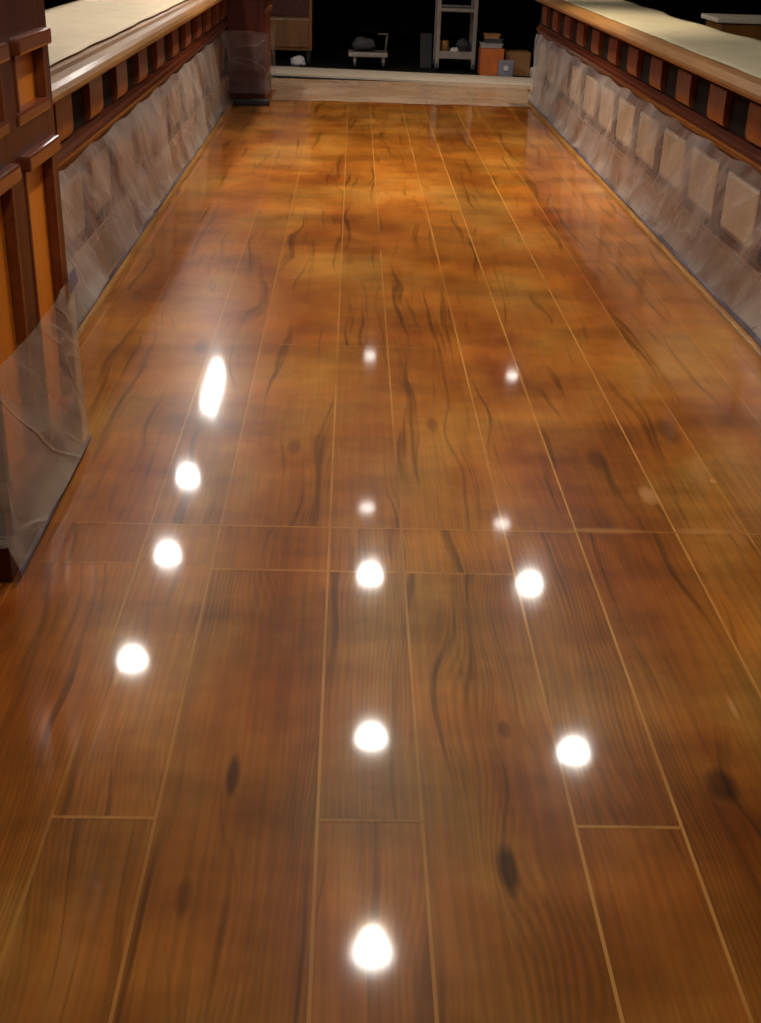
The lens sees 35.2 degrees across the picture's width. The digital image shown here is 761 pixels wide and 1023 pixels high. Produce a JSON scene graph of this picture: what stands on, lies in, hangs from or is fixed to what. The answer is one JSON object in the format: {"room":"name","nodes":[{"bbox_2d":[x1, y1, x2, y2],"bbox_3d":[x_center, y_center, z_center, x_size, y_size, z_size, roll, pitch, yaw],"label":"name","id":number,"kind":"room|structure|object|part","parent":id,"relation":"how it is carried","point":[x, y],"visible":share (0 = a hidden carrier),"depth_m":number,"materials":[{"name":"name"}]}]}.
{"room":"bar interior","nodes":[
{"label":"bar interior","id":0,"kind":"room"},
{"bbox_2d":[0,0,82,581],"bbox_3d":[-1.227,-1.356,3.020,0.576,2.980,0.948,1,26,-2],"label":"pillar","id":1,"kind":"structure","parent":0,"point":[41,437],"depth_m":3.41,"materials":[{"name":"brown wood"}]},
{"bbox_3d":[-0.971,-1.011,2.933,0.056,0.225,0.364,1,26,-2],"label":"panel moulding","id":2,"kind":"part","parent":1,"relation":"part of","materials":[{"name":"brown wood"}]},
{"bbox_3d":[-1.020,-0.458,3.206,0.006,0.780,0.300,1,26,-2],"label":"panel","id":3,"kind":"part","parent":1,"relation":"part of","materials":[{"name":"orange wood"}]},
{"bbox_3d":[-0.990,-0.462,3.205,0.056,0.850,0.364,1,26,-2],"label":"panel moulding","id":4,"kind":"part","parent":1,"relation":"part of","materials":[{"name":"brown wood"}]},
{"bbox_3d":[-1.009,-1.214,3.352,0.006,0.155,0.308,1,26,-2],"label":"panel","id":5,"kind":"part","parent":1,"relation":"part of","materials":[{"name":"orange wood"}]},
{"bbox_3d":[-0.980,-1.218,3.351,0.056,0.225,0.372,1,26,-2],"label":"panel moulding","id":6,"kind":"part","parent":1,"relation":"part of","materials":[{"name":"brown wood"}]},
{"bbox_3d":[-1.028,-0.665,3.623,0.006,0.780,0.308,1,26,-2],"label":"panel","id":7,"kind":"part","parent":1,"relation":"part of","materials":[{"name":"orange wood"}]},
{"bbox_3d":[-0.999,-0.669,3.622,0.056,0.850,0.372,1,26,-2],"label":"panel moulding","id":8,"kind":"part","parent":1,"relation":"part of","materials":[{"name":"brown wood"}]},
{"bbox_2d":[19,267,90,573],"bbox_3d":[-1.252,-0.317,3.529,0.578,0.605,1.010,1,26,-2],"label":"plastic sheet","id":9,"kind":"object","parent":1,"relation":"attached to","point":[73,279],"visible":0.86,"depth_m":3.67,"materials":[{"name":"beige"}]},
{"bbox_2d":[0,27,760,1022],"bbox_3d":[0.287,-2.368,8.598,12.000,0.051,24.500,1,26,-2],"label":"floor","id":10,"kind":"structure","parent":0,"point":[381,643],"depth_m":3.20,"materials":[{"name":"brown wood"}]},
{"bbox_2d":[46,0,227,324],"bbox_3d":[-1.725,-2.591,7.643,0.952,1.070,8.340,1,26,-2],"label":"counter","id":11,"kind":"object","parent":10,"relation":"on","point":[96,89],"depth_m":6.35,"materials":[{"name":"brown wood"}]},
{"bbox_3d":[-1.367,-1.334,5.315,0.016,0.300,0.500,1,26,-2],"label":"panel","id":12,"kind":"part","parent":11,"relation":"part of","materials":[{"name":"stone"}]},
{"bbox_3d":[-1.380,-1.635,5.925,0.016,0.300,0.500,1,26,-2],"label":"panel","id":13,"kind":"part","parent":11,"relation":"part of","materials":[{"name":"brown stone"}]},
{"bbox_2d":[45,0,184,65],"bbox_3d":[-1.785,-3.052,7.381,0.728,0.009,8.200,1,26,-2],"label":"countertop","id":14,"kind":"structure","parent":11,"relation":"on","point":[75,26],"depth_m":7.14,"materials":[{"name":"beige stone"}]},
{"bbox_3d":[-1.392,-1.937,6.534,0.016,0.300,0.500,1,26,-2],"label":"panel","id":15,"kind":"part","parent":11,"relation":"part of","materials":[{"name":"stone"}]},
{"bbox_3d":[-1.334,-3.025,7.437,0.201,0.085,8.340,1,26,-2],"label":"arm rail","id":16,"kind":"part","parent":11,"relation":"part of","materials":[{"name":"brown wood"}]},
{"bbox_3d":[-1.393,-2.753,7.570,0.064,0.097,8.340,1,26,-2],"label":"ledge moulding","id":17,"kind":"part","parent":11,"relation":"part of","materials":[{"name":"brown wood"}]},
{"bbox_3d":[-1.418,-2.526,7.681,0.030,0.410,8.340,1,26,-2],"label":"frame","id":18,"kind":"part","parent":11,"relation":"part of","materials":[{"name":"brown wood"}]},
{"bbox_3d":[-1.405,-2.238,7.144,0.016,0.300,0.500,1,26,-2],"label":"panel","id":19,"kind":"part","parent":11,"relation":"part of","materials":[{"name":"stone"}]},
{"bbox_2d":[60,31,231,333],"bbox_3d":[-1.359,-2.427,7.726,0.040,0.661,8.250,1,26,-2],"label":"plastic sheet","id":20,"kind":"object","parent":11,"relation":"attached to","point":[95,282],"visible":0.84,"depth_m":6.81,"materials":[{"name":"grey"}]},
{"bbox_3d":[-1.418,-2.224,7.831,0.052,0.265,8.340,1,26,-2],"label":"baseboard","id":21,"kind":"part","parent":11,"relation":"part of","materials":[{"name":"grey stone"}]},
{"bbox_2d":[72,100,233,347],"bbox_3d":[-1.367,-2.118,7.890,0.056,0.026,8.430,1,26,-2],"label":"baseboard","id":22,"kind":"structure","parent":11,"relation":"attached to","point":[84,325],"depth_m":6.57,"materials":[{"name":"brown wood"}]},
{"bbox_3d":[-1.417,-2.539,7.753,0.016,0.300,0.500,1,26,-2],"label":"panel","id":23,"kind":"part","parent":11,"relation":"part of","materials":[{"name":"brown stone"}]},
{"bbox_3d":[-1.429,-2.841,8.363,0.016,0.300,0.500,1,26,-2],"label":"panel","id":24,"kind":"part","parent":11,"relation":"part of","materials":[{"name":"brown stone"}]},
{"bbox_3d":[-1.442,-3.142,8.972,0.016,0.300,0.500,1,26,-2],"label":"panel","id":25,"kind":"part","parent":11,"relation":"part of","materials":[{"name":"beige stone"}]},
{"bbox_3d":[-1.454,-3.444,9.581,0.016,0.300,0.500,1,26,-2],"label":"panel","id":26,"kind":"part","parent":11,"relation":"part of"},
{"bbox_3d":[-1.467,-3.745,10.191,0.016,0.300,0.500,1,26,-2],"label":"panel","id":27,"kind":"part","parent":11,"relation":"part of","materials":[{"name":"beige stone"}]},
{"bbox_3d":[-1.479,-4.047,10.800,0.016,0.300,0.500,1,26,-2],"label":"panel","id":28,"kind":"part","parent":11,"relation":"part of","materials":[{"name":"beige stone"}]},
{"bbox_3d":[-1.490,-4.297,11.307,0.016,0.300,0.270,1,26,-2],"label":"panel","id":29,"kind":"part","parent":11,"relation":"part of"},
{"bbox_2d":[227,0,272,100],"bbox_3d":[-1.281,-4.614,11.902,0.376,0.955,0.938,1,26,-2],"label":"pillar","id":30,"kind":"structure","parent":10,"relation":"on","point":[249,22],"depth_m":11.50,"materials":[{"name":"brown wood"}]},
{"bbox_3d":[-1.142,-4.674,11.875,0.050,0.815,0.930,1,26,-2],"label":"frame","id":31,"kind":"part","parent":30,"relation":"part of","materials":[{"name":"brown wood"}]},
{"bbox_3d":[-1.115,-4.555,11.675,0.056,0.620,0.359,1,26,-2],"label":"panel moulding","id":32,"kind":"part","parent":30,"relation":"part of","materials":[{"name":"brown wood"}]},
{"bbox_3d":[-1.124,-4.759,12.088,0.056,0.620,0.368,1,26,-2],"label":"panel moulding","id":33,"kind":"part","parent":30,"relation":"part of","materials":[{"name":"brown wood"}]},
{"bbox_2d":[234,98,269,105],"bbox_3d":[-1.242,-3.951,11.578,0.340,0.055,0.100,1,26,-2],"label":"strip","id":34,"kind":"object","parent":10,"relation":"on","point":[237,101],"visible":1,"depth_m":11.53,"materials":[{"name":"black paint"}]},
{"bbox_2d":[270,0,313,61],"bbox_3d":[-1.216,-6.390,15.111,0.730,1.300,0.605,1,26,-2],"label":"cabinet","id":35,"kind":"object","parent":10,"relation":"on","point":[292,21],"visible":0.57,"depth_m":14.95,"materials":[{"name":"brown wood"}]},
{"bbox_3d":[-1.203,-6.341,14.811,0.640,0.420,0.023,1,26,-2],"label":"drawer","id":36,"kind":"part","parent":35,"relation":"part of","materials":[{"name":"brown wood"}]},
{"bbox_3d":[-1.215,-5.978,14.990,0.640,0.330,0.023,1,26,-2],"label":"door","id":37,"kind":"part","parent":35,"relation":"part of","materials":[{"name":"brown wood"}]},
{"bbox_3d":[-0.910,-5.758,15.176,0.050,0.130,0.050,1,26,-2],"label":"leg","id":38,"kind":"part","parent":35,"relation":"part of","materials":[{"name":"black paint"}]},
{"bbox_2d":[290,55,305,65],"bbox_3d":[-1.011,-5.513,14.679,0.194,0.126,0.157,1,26,-2],"label":"crumpled cloth","id":39,"kind":"object","parent":10,"relation":"on","point":[299,60],"visible":1,"depth_m":14.63,"materials":[{"name":"white fabric"}]},
{"bbox_2d":[348,33,387,68],"bbox_3d":[-0.151,-5.672,14.772,0.485,0.381,0.412,1,26,-2],"label":"dolly","id":40,"kind":"object","parent":10,"relation":"on","point":[382,54],"visible":1,"depth_m":14.65,"materials":[{"name":"metal"}]},
{"bbox_2d":[352,37,375,49],"bbox_3d":[-0.206,-5.744,14.720,0.298,0.148,0.226,1,26,-2],"label":"heap","id":41,"kind":"object","parent":40,"relation":"on","point":[359,42],"visible":1,"depth_m":14.65,"materials":[{"name":"grey fabric"}]},
{"bbox_3d":[0.026,-5.825,14.888,0.126,0.198,0.065,3,26,3],"label":"handle","id":42,"kind":"part","parent":40,"relation":"part of","materials":[{"name":"metal"}]},
{"bbox_2d":[272,78,531,106],"bbox_3d":[0.088,-4.457,12.736,3.070,0.009,1.763,1,26,-2],"label":"sheet","id":43,"kind":"object","parent":10,"relation":"on","point":[322,88],"visible":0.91,"depth_m":12.68,"materials":[{"name":"beige"}]},
{"bbox_2d":[271,66,533,87],"bbox_3d":[0.203,-5.072,13.987,3.790,0.022,0.773,5,26,5],"label":"trim","id":44,"kind":"structure","parent":10,"relation":"on","point":[275,70],"depth_m":13.88,"materials":[{"name":"pale wood"}]},
{"bbox_2d":[420,33,431,67],"bbox_3d":[0.564,-5.743,14.951,0.140,0.398,0.093,-1,26,-7],"label":"leaning board","id":45,"kind":"object","parent":10,"relation":"on","point":[425,38],"visible":1,"depth_m":14.94,"materials":[{"name":"grey fabric"}]},
{"bbox_2d":[433,0,478,72],"bbox_3d":[0.914,-5.874,14.655,0.488,0.914,0.548,1,26,-2],"label":"utility cart","id":46,"kind":"object","parent":10,"relation":"on","point":[470,54],"visible":1,"depth_m":14.58,"materials":[{"name":"metal"}]},
{"bbox_3d":[0.691,-6.010,14.839,0.048,0.780,0.040,1,26,-2],"label":"post","id":47,"kind":"part","parent":46,"relation":"part of","materials":[{"name":"metal"}]},
{"bbox_3d":[0.699,-5.819,14.454,0.048,0.780,0.040,1,26,-2],"label":"post","id":48,"kind":"part","parent":46,"relation":"part of","materials":[{"name":"metal"}]},
{"bbox_2d":[440,40,448,50],"bbox_3d":[0.780,-5.683,14.679,0.120,0.159,0.120,1,26,-2],"label":"tin can","id":49,"kind":"object","parent":46,"relation":"in","point":[444,44],"visible":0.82,"depth_m":14.63,"materials":[{"name":"brown metal"}]},
{"bbox_2d":[450,47,458,51],"bbox_3d":[0.902,-5.624,14.643,0.106,0.077,0.078,9,27,13],"label":"rag","id":50,"kind":"object","parent":46,"relation":"in","point":[453,48],"visible":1,"depth_m":14.62,"materials":[{"name":"fabric"}]},
{"bbox_2d":[437,5,473,11],"bbox_3d":[0.921,-6.094,14.562,0.440,0.070,0.454,1,26,-2],"label":"tray","id":51,"kind":"object","parent":46,"relation":"on","point":[446,8],"depth_m":14.36,"materials":[{"name":"metal"}]},
{"bbox_2d":[439,48,471,58],"bbox_3d":[0.906,-5.644,14.784,0.440,0.085,0.454,1,26,-2],"label":"tray","id":52,"kind":"object","parent":46,"relation":"on","point":[449,54],"depth_m":14.58,"materials":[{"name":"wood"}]},
{"bbox_2d":[455,38,469,51],"bbox_3d":[1.012,-5.746,14.768,0.173,0.162,0.157,-17,32,-33],"label":"heap","id":53,"kind":"object","parent":46,"relation":"in","point":[462,44],"visible":0.92,"depth_m":14.72,"materials":[{"name":"grey fabric"}]},
{"bbox_3d":[1.131,-6.001,14.852,0.048,0.780,0.040,1,26,-2],"label":"post","id":54,"kind":"part","parent":46,"relation":"part of","materials":[{"name":"metal"}]},
{"bbox_3d":[1.139,-5.811,14.467,0.048,0.780,0.040,1,26,-2],"label":"post","id":55,"kind":"part","parent":46,"relation":"part of","materials":[{"name":"metal"}]},
{"bbox_2d":[477,46,503,75],"bbox_3d":[1.331,-5.439,14.487,0.280,0.307,0.300,1,26,-2],"label":"cardboard box","id":56,"kind":"object","parent":10,"relation":"on","point":[488,58],"visible":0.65,"depth_m":14.35,"materials":[{"name":"orange cardboard"}]},
{"bbox_2d":[479,42,503,47],"bbox_3d":[1.327,-5.595,14.399,0.274,0.050,0.220,1,26,-2],"label":"flat tray","id":57,"kind":"object","parent":56,"relation":"on","point":[482,44],"visible":0.87,"depth_m":14.31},
{"bbox_2d":[483,37,502,43],"bbox_3d":[1.348,-5.641,14.376,0.224,0.050,0.220,1,26,-2],"label":"flat tray","id":58,"kind":"object","parent":57,"relation":"on","point":[493,41],"visible":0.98,"depth_m":14.29,"materials":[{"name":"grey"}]},
{"bbox_2d":[483,33,500,38],"bbox_3d":[1.330,-5.688,14.353,0.194,0.050,0.220,1,26,-2],"label":"flat tray","id":59,"kind":"object","parent":58,"relation":"on","point":[486,35],"visible":1,"depth_m":14.27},
{"bbox_2d":[497,60,513,76],"bbox_3d":[1.493,-5.287,14.325,0.180,0.190,0.091,1,26,-2],"label":"tool case","id":60,"kind":"object","parent":10,"relation":"on","point":[505,67],"visible":0.91,"depth_m":14.29,"materials":[{"name":"grey plastic"}]},
{"bbox_2d":[504,49,530,75],"bbox_3d":[1.648,-5.454,14.586,0.300,0.267,0.320,1,26,-2],"label":"cardboard box","id":61,"kind":"object","parent":10,"relation":"on","point":[521,58],"visible":0.73,"depth_m":14.44,"materials":[{"name":"brown cardboard"}]},
{"bbox_2d":[532,0,760,316],"bbox_3d":[1.894,-2.251,7.210,0.747,1.070,10.850,1,26,-2],"label":"counter","id":62,"kind":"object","parent":10,"relation":"on","point":[693,95],"depth_m":6.88,"materials":[{"name":"brown wood"}]},
{"bbox_3d":[1.601,-4.461,11.858,0.016,0.300,0.550,1,26,-2],"label":"panel","id":63,"kind":"part","parent":62,"relation":"part of","materials":[{"name":"grey stone"}]},
{"bbox_3d":[1.613,-4.162,11.253,0.016,0.300,0.560,1,26,-2],"label":"panel","id":64,"kind":"part","parent":62,"relation":"part of","materials":[{"name":"grey stone"}]},
{"bbox_3d":[1.626,-3.861,10.643,0.016,0.300,0.560,1,26,-2],"label":"panel","id":65,"kind":"part","parent":62,"relation":"part of","materials":[{"name":"grey stone"}]},
{"bbox_3d":[1.638,-3.559,10.034,0.016,0.300,0.560,1,26,-2],"label":"panel","id":66,"kind":"part","parent":62,"relation":"part of","materials":[{"name":"grey stone"}]},
{"bbox_3d":[1.651,-3.258,9.424,0.016,0.300,0.560,1,26,-2],"label":"panel","id":67,"kind":"part","parent":62,"relation":"part of","materials":[{"name":"beige wood"}]},
{"bbox_3d":[1.663,-2.956,8.815,0.016,0.300,0.560,1,26,-2],"label":"panel","id":68,"kind":"part","parent":62,"relation":"part of","materials":[{"name":"beige wood"}]},
{"bbox_3d":[1.676,-2.655,8.206,0.016,0.300,0.560,1,26,-2],"label":"panel","id":69,"kind":"part","parent":62,"relation":"part of","materials":[{"name":"beige wood"}]},
{"bbox_2d":[526,101,760,358],"bbox_3d":[1.620,-1.788,7.434,0.056,0.026,10.850,1,26,-2],"label":"baseboard","id":70,"kind":"structure","parent":62,"relation":"attached to","point":[744,335],"depth_m":6.77,"materials":[{"name":"brown wood"}]},
{"bbox_2d":[528,34,760,345],"bbox_3d":[1.634,-2.103,7.284,0.037,0.662,10.860,1,26,-2],"label":"plastic sheet","id":71,"kind":"object","parent":62,"relation":"attached to","point":[749,319],"visible":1,"depth_m":7.44,"materials":[{"name":"grey"}]},
{"bbox_3d":[1.688,-2.353,7.596,0.016,0.300,0.560,1,26,-2],"label":"panel","id":72,"kind":"part","parent":62,"relation":"part of","materials":[{"name":"beige wood"}]},
{"bbox_3d":[1.637,-2.697,6.984,0.201,0.085,10.850,1,26,-2],"label":"arm rail","id":73,"kind":"part","parent":62,"relation":"part of","materials":[{"name":"brown wood"}]},
{"bbox_3d":[1.690,-2.424,7.121,0.064,0.097,10.850,1,26,-2],"label":"ledge moulding","id":74,"kind":"part","parent":62,"relation":"part of","materials":[{"name":"brown wood"}]},
{"bbox_2d":[564,0,760,78],"bbox_3d":[1.995,-2.733,7.002,0.642,0.009,10.500,1,26,-2],"label":"countertop","id":75,"kind":"structure","parent":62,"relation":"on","point":[742,53],"depth_m":7.57,"materials":[{"name":"beige stone"}]},
{"bbox_3d":[1.701,-2.052,6.987,0.016,0.300,0.560,1,26,-2],"label":"panel","id":76,"kind":"part","parent":62,"relation":"part of","materials":[{"name":"beige wood"}]},
{"bbox_3d":[1.713,-1.751,6.377,0.016,0.300,0.560,1,26,-2],"label":"panel","id":77,"kind":"part","parent":62,"relation":"part of","materials":[{"name":"beige stone"}]},
{"bbox_3d":[1.726,-1.449,5.768,0.016,0.300,0.560,1,26,-2],"label":"panel","id":78,"kind":"part","parent":62,"relation":"part of","materials":[{"name":"beige stone"}]},
{"bbox_2d":[701,13,760,39],"bbox_3d":[3.780,-3.869,10.716,1.850,0.985,0.560,1,26,-2],"label":"countertop","id":79,"kind":"structure","parent":10,"relation":"on","point":[749,26],"depth_m":10.30,"materials":[{"name":"white stone"}]},
{"bbox_2d":[44,0,754,36],"bbox_3d":[0.110,-9.186,18.947,12.200,3.000,0.100,1,26,-2],"label":"wall","id":80,"kind":"structure","parent":0,"point":[503,17],"depth_m":19.48,"materials":[{"name":"paint"}]},
{"bbox_2d":[753,0,760,14],"bbox_3d":[6.381,-3.613,8.107,0.100,3.000,24.500,1,26,-2],"label":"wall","id":81,"kind":"structure","parent":0,"point":[757,9],"depth_m":19.35,"materials":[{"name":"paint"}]}
]}

